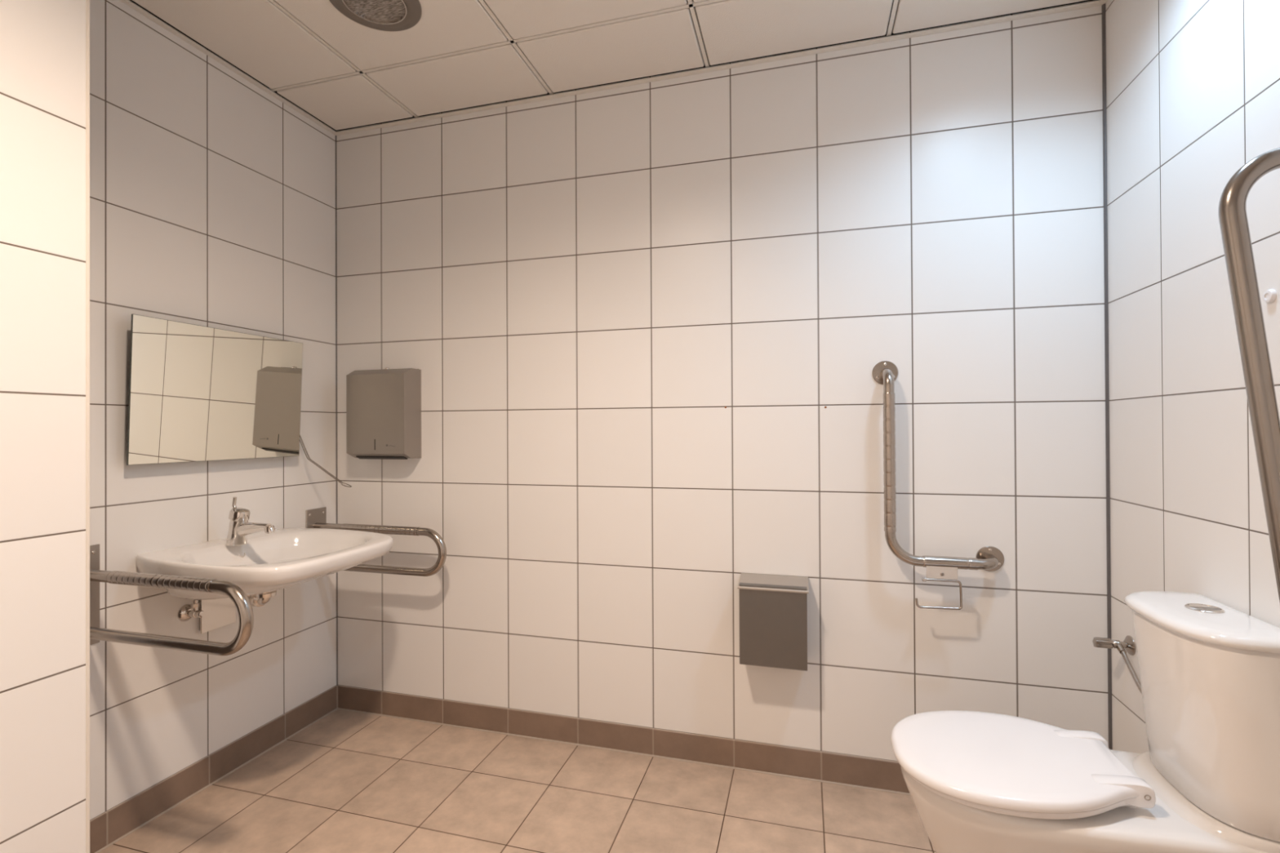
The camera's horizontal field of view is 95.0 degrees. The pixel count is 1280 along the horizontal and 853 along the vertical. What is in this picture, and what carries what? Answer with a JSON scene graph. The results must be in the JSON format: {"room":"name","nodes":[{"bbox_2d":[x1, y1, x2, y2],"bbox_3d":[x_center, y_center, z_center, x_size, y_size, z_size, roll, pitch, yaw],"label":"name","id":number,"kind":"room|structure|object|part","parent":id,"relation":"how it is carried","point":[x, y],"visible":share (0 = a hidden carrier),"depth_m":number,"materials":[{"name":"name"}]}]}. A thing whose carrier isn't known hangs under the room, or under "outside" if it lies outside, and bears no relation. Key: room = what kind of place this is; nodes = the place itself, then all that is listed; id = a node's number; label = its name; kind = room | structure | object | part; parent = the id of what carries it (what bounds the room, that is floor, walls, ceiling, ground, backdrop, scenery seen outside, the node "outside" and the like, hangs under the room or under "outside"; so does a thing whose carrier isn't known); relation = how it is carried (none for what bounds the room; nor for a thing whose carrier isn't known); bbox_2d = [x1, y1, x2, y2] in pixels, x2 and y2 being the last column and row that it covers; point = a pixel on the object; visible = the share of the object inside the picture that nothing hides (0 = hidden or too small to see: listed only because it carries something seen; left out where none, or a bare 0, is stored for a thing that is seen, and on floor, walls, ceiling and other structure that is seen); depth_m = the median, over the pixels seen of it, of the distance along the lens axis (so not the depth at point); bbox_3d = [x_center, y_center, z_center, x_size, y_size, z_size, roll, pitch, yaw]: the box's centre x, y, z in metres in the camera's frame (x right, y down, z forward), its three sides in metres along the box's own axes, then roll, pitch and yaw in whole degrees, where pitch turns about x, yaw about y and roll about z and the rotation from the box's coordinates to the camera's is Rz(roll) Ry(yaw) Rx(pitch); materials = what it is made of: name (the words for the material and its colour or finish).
{"room":"public restroom","nodes":[
{"label":"public restroom","id":0,"kind":"room"},
{"bbox_2d":[0,0,85,852],"bbox_3d":[-1.614,-0.128,0.797,0.440,2.720,1.203,0,0,16],"label":"wall pier","id":1,"kind":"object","parent":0,"point":[42,42],"visible":1,"depth_m":1.24,"materials":[{"name":"tile"}]},
{"bbox_2d":[85,0,89,852],"bbox_3d":[-1.241,-0.035,1.316,0.006,2.535,0.008,0,0,16],"label":"trim","id":2,"kind":"structure","parent":1,"relation":"attached to","point":[87,2],"depth_m":1.31,"materials":[{"name":"beige"}]},
{"bbox_2d":[89,0,336,820],"bbox_3d":[-1.738,-0.124,1.391,0.120,2.720,2.520,0,0,16],"label":"wall","id":3,"kind":"structure","parent":0,"point":[212,197],"depth_m":1.97,"materials":[{"name":"tile"}]},
{"bbox_2d":[89,544,253,655],"bbox_3d":[-1.293,0.484,1.578,0.629,0.286,0.105,0,0,16],"label":"support rail","id":4,"kind":"object","parent":3,"relation":"attached to","point":[240,599],"visible":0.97,"depth_m":1.55,"materials":[{"name":"silver metal"}]},
{"bbox_3d":[-1.594,0.486,1.662,0.004,0.286,0.105,0,0,16],"label":"wall plate","id":5,"kind":"part","parent":4,"relation":"part of","materials":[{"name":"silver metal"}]},
{"bbox_2d":[177,600,204,621],"bbox_3d":[-1.479,0.585,1.947,0.070,0.128,0.062,0,0,16],"label":"valve","id":6,"kind":"object","parent":3,"relation":"attached to","point":[186,611],"visible":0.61,"depth_m":1.94,"materials":[{"name":"silver metal"}]},
{"bbox_3d":[-1.457,0.620,1.938,0.022,0.023,0.023,0,0,16],"label":"knob","id":7,"kind":"part","parent":6,"relation":"part of","materials":[{"name":"silver metal"}]},
{"bbox_2d":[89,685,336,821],"bbox_3d":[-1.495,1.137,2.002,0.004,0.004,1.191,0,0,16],"label":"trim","id":8,"kind":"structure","parent":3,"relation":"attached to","point":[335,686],"depth_m":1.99,"materials":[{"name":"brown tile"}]},
{"bbox_2d":[89,686,337,852],"bbox_3d":[-1.493,1.188,2.002,0.006,0.100,1.191,0,0,16],"label":"baseboard","id":9,"kind":"structure","parent":3,"relation":"attached to","point":[114,824],"depth_m":1.99,"materials":[{"name":"tile"}]},
{"bbox_2d":[199,597,235,633],"bbox_3d":[-1.478,0.625,2.048,0.018,0.155,0.125,0,0,16],"label":"plate","id":10,"kind":"object","parent":3,"relation":"attached to","point":[219,613],"visible":0.52,"depth_m":2.04,"materials":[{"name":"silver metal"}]},
{"bbox_2d":[119,0,336,133],"bbox_3d":[-1.501,-1.292,2.006,0.020,0.006,1.177,0,0,16],"label":"trim","id":11,"kind":"structure","parent":3,"relation":"attached to","point":[127,2],"depth_m":2.06,"materials":[{"name":"white metal"}]},
{"bbox_2d":[126,314,351,487],"bbox_3d":[-1.354,-0.048,2.045,0.267,0.574,0.660,0,0,16],"label":"mirror","id":12,"kind":"object","parent":3,"relation":"attached to","point":[197,393],"visible":1,"depth_m":1.98,"materials":[{"name":"grey mirror"}]},
{"bbox_3d":[-1.438,-0.109,2.046,0.021,0.449,0.615,0,0,16],"label":"glass","id":13,"kind":"part","parent":12,"relation":"part of","materials":[{"name":"white mirror"}]},
{"bbox_3d":[-1.266,0.132,2.346,0.263,0.218,0.030,0,0,16],"label":"tilt lever","id":14,"kind":"part","parent":12,"relation":"part of","materials":[{"name":"silver metal"}]},
{"bbox_2d":[136,528,393,599],"bbox_3d":[-1.210,0.468,1.973,0.576,0.148,0.610,0,0,16],"label":"washbasin","id":15,"kind":"object","parent":3,"relation":"attached to","point":[284,557],"visible":0.93,"depth_m":1.90,"materials":[{"name":"white ceramic"}]},
{"bbox_2d":[226,497,275,546],"bbox_3d":[-1.312,0.320,1.980,0.188,0.161,0.061,0,0,16],"label":"mixer tap","id":16,"kind":"object","parent":15,"relation":"on","point":[239,528],"visible":1,"depth_m":1.97,"materials":[{"name":"silver metal"}]},
{"bbox_3d":[-1.365,0.274,1.994,0.056,0.069,0.012,0,0,16],"label":"lever","id":17,"kind":"part","parent":16,"relation":"part of","materials":[{"name":"silver metal"}]},
{"bbox_2d":[247,591,276,607],"bbox_3d":[-1.343,0.559,1.990,0.309,0.088,0.062,0,0,28],"label":"trap","id":18,"kind":"object","parent":15,"relation":"attached to","point":[257,601],"visible":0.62,"depth_m":1.93,"materials":[{"name":"silver metal"}]},
{"bbox_2d":[306,506,446,576],"bbox_3d":[-1.066,0.488,2.389,0.629,0.286,0.105,0,0,16],"label":"support rail","id":19,"kind":"object","parent":3,"relation":"attached to","point":[315,517],"visible":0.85,"depth_m":2.36,"materials":[{"name":"silver metal"}]},
{"bbox_3d":[-1.366,0.489,2.474,0.004,0.286,0.105,0,0,16],"label":"wall plate","id":20,"kind":"part","parent":19,"relation":"part of","materials":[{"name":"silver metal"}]},
{"bbox_2d":[98,709,936,852],"bbox_3d":[-0.265,1.266,1.036,3.131,0.080,2.640,0,0,16],"label":"floor","id":21,"kind":"structure","parent":0,"point":[348,781],"depth_m":1.90,"materials":[{"name":"tile"}]},
{"bbox_2d":[890,591,1279,852],"bbox_3d":[0.945,0.804,1.315,0.700,0.835,0.395,0,0,16],"label":"toilet","id":22,"kind":"object","parent":21,"relation":"on","point":[1207,780],"visible":1,"depth_m":1.19,"materials":[{"name":"white ceramic"}]},
{"bbox_3d":[0.832,0.754,1.347,0.467,0.048,0.395,0,0,16],"label":"lid","id":23,"kind":"part","parent":22,"relation":"part of","materials":[{"name":"white plastic"}]},
{"bbox_3d":[0.832,0.772,1.347,0.445,0.038,0.376,0,0,16],"label":"seat","id":24,"kind":"part","parent":22,"relation":"part of","materials":[{"name":"white plastic"}]},
{"bbox_3d":[1.019,0.774,1.223,0.026,0.030,0.026,0,0,16],"label":"hinge post","id":25,"kind":"part","parent":22,"relation":"part of","materials":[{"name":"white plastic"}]},
{"bbox_3d":[1.188,0.403,1.249,0.191,0.027,0.355,0,0,16],"label":"cistern lid","id":26,"kind":"part","parent":22,"relation":"part of","materials":[{"name":"white ceramic"}]},
{"bbox_2d":[129,0,1093,131],"bbox_3d":[-0.278,-1.379,1.050,2.891,0.140,2.400,0,0,16],"label":"ceiling","id":27,"kind":"structure","parent":0,"point":[345,73],"depth_m":1.97,"materials":[{"name":"white"}]},
{"bbox_2d":[328,0,422,31],"bbox_3d":[-0.811,-1.299,1.790,0.271,0.014,0.271,0,0,16],"label":"recessed light","id":28,"kind":"object","parent":27,"relation":"in","point":[389,15],"visible":1,"depth_m":1.84,"materials":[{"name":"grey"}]},
{"bbox_2d":[336,0,1108,761],"bbox_3d":[0.068,-0.129,2.256,3.131,2.720,0.120,0,0,16],"label":"wall","id":29,"kind":"structure","parent":0,"point":[580,289],"depth_m":2.10,"materials":[{"name":"tile"}]},
{"bbox_2d":[335,135,337,685],"bbox_3d":[-1.340,-0.076,2.588,0.006,2.429,0.006,0,0,16],"label":"trim","id":30,"kind":"structure","parent":29,"relation":"attached to","point":[335,135],"depth_m":2.58,"materials":[{"name":"grey plastic"}]},
{"bbox_2d":[336,685,337,707],"bbox_3d":[-1.330,1.189,2.574,0.006,0.101,0.006,-1,0,38],"label":"trim","id":31,"kind":"structure","parent":29,"relation":"attached to","point":[336,686],"depth_m":2.57,"materials":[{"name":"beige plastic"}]},
{"bbox_2d":[346,367,421,459],"bbox_3d":[-1.072,-0.055,2.455,0.281,0.384,0.111,0,0,16],"label":"paper towel dispenser","id":32,"kind":"object","parent":29,"relation":"attached to","point":[384,406],"visible":1,"depth_m":2.41,"materials":[{"name":"grey metal"}]},
{"bbox_2d":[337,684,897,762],"bbox_3d":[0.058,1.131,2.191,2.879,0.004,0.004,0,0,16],"label":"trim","id":33,"kind":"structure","parent":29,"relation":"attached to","point":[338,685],"depth_m":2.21,"materials":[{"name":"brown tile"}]},
{"bbox_2d":[337,685,911,795],"bbox_3d":[0.057,1.181,2.189,2.891,0.100,0.006,0,0,16],"label":"baseboard","id":34,"kind":"structure","parent":29,"relation":"attached to","point":[850,770],"depth_m":2.20,"materials":[{"name":"tile"}]},
{"bbox_2d":[333,0,1106,135],"bbox_3d":[0.043,-1.299,2.195,2.891,0.006,0.020,0,0,16],"label":"trim","id":35,"kind":"structure","parent":29,"relation":"attached to","point":[1095,3],"depth_m":2.09,"materials":[{"name":"white metal"}]},
{"bbox_2d":[737,573,808,671],"bbox_3d":[0.460,0.669,2.017,0.232,0.288,0.120,0,0,16],"label":"bin","id":36,"kind":"object","parent":29,"relation":"attached to","point":[773,608],"visible":1,"depth_m":1.97,"materials":[{"name":"silver metal"}]},
{"bbox_3d":[0.459,0.537,2.018,0.232,0.026,0.120,0,0,16],"label":"lid","id":37,"kind":"part","parent":36,"relation":"part of","materials":[{"name":"silver metal"}]},
{"bbox_2d":[872,360,1004,571],"bbox_3d":[0.967,0.123,1.894,0.392,0.691,0.090,0,0,16],"label":"grab bar","id":38,"kind":"object","parent":29,"relation":"attached to","point":[989,558],"visible":0.94,"depth_m":1.89,"materials":[{"name":"silver metal"}]},
{"bbox_2d":[915,555,962,609],"bbox_3d":[0.948,0.496,1.868,0.136,0.165,0.041,0,0,16],"label":"toilet roll holder","id":39,"kind":"object","parent":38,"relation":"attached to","point":[938,567],"visible":0.97,"depth_m":1.85,"materials":[{"name":"silver metal"}]},
{"bbox_3d":[0.904,0.486,1.866,0.013,0.014,0.013,0,0,16],"label":"knob","id":40,"kind":"part","parent":39,"relation":"part of","materials":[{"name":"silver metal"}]},
{"bbox_3d":[0.945,0.531,1.854,0.136,0.096,0.007,0,0,16],"label":"wire arm","id":41,"kind":"part","parent":39,"relation":"part of","materials":[{"name":"silver metal"}]},
{"bbox_3d":[0.955,0.462,1.854,0.090,0.041,0.004,0,0,16],"label":"plate","id":42,"kind":"part","parent":39,"relation":"part of","materials":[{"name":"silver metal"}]},
{"bbox_2d":[1102,3,1112,750],"bbox_3d":[1.443,-0.043,1.807,0.013,2.530,0.013,0,0,16],"label":"trim","id":43,"kind":"structure","parent":29,"relation":"attached to","point":[1104,19],"depth_m":1.80,"materials":[{"name":"grey plastic"}]},
{"bbox_2d":[1105,0,1279,753],"bbox_3d":[1.162,-0.143,0.579,0.120,2.720,2.520,0,0,16],"label":"wall","id":44,"kind":"structure","parent":0,"point":[1193,86],"depth_m":1.44,"materials":[{"name":"tile"}]},
{"bbox_2d":[1092,635,1142,693],"bbox_3d":[1.328,0.663,1.546,0.091,0.119,0.380,0,0,16],"label":"angle valve","id":45,"kind":"object","parent":44,"relation":"attached to","point":[1129,644],"visible":0.77,"depth_m":1.68,"materials":[{"name":"silver metal"}]},
{"bbox_3d":[1.350,0.632,1.710,0.045,0.030,0.029,0,0,16],"label":"knob","id":46,"kind":"part","parent":45,"relation":"part of","materials":[{"name":"silver metal"}]},
{"bbox_2d":[1217,147,1279,603],"bbox_3d":[1.088,0.055,0.921,0.281,1.009,0.110,0,0,16],"label":"support rail","id":47,"kind":"object","parent":44,"relation":"attached to","point":[1232,211],"visible":1,"depth_m":0.94,"materials":[{"name":"silver metal"}]},
{"bbox_2d":[1262,288,1276,302],"bbox_3d":[1.261,-0.261,1.175,0.008,0.027,0.027,0,0,16],"label":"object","id":48,"kind":"object","parent":44,"relation":"attached to","point":[1269,295],"visible":1,"depth_m":1.17,"materials":[{"name":"white plastic"}]}
]}

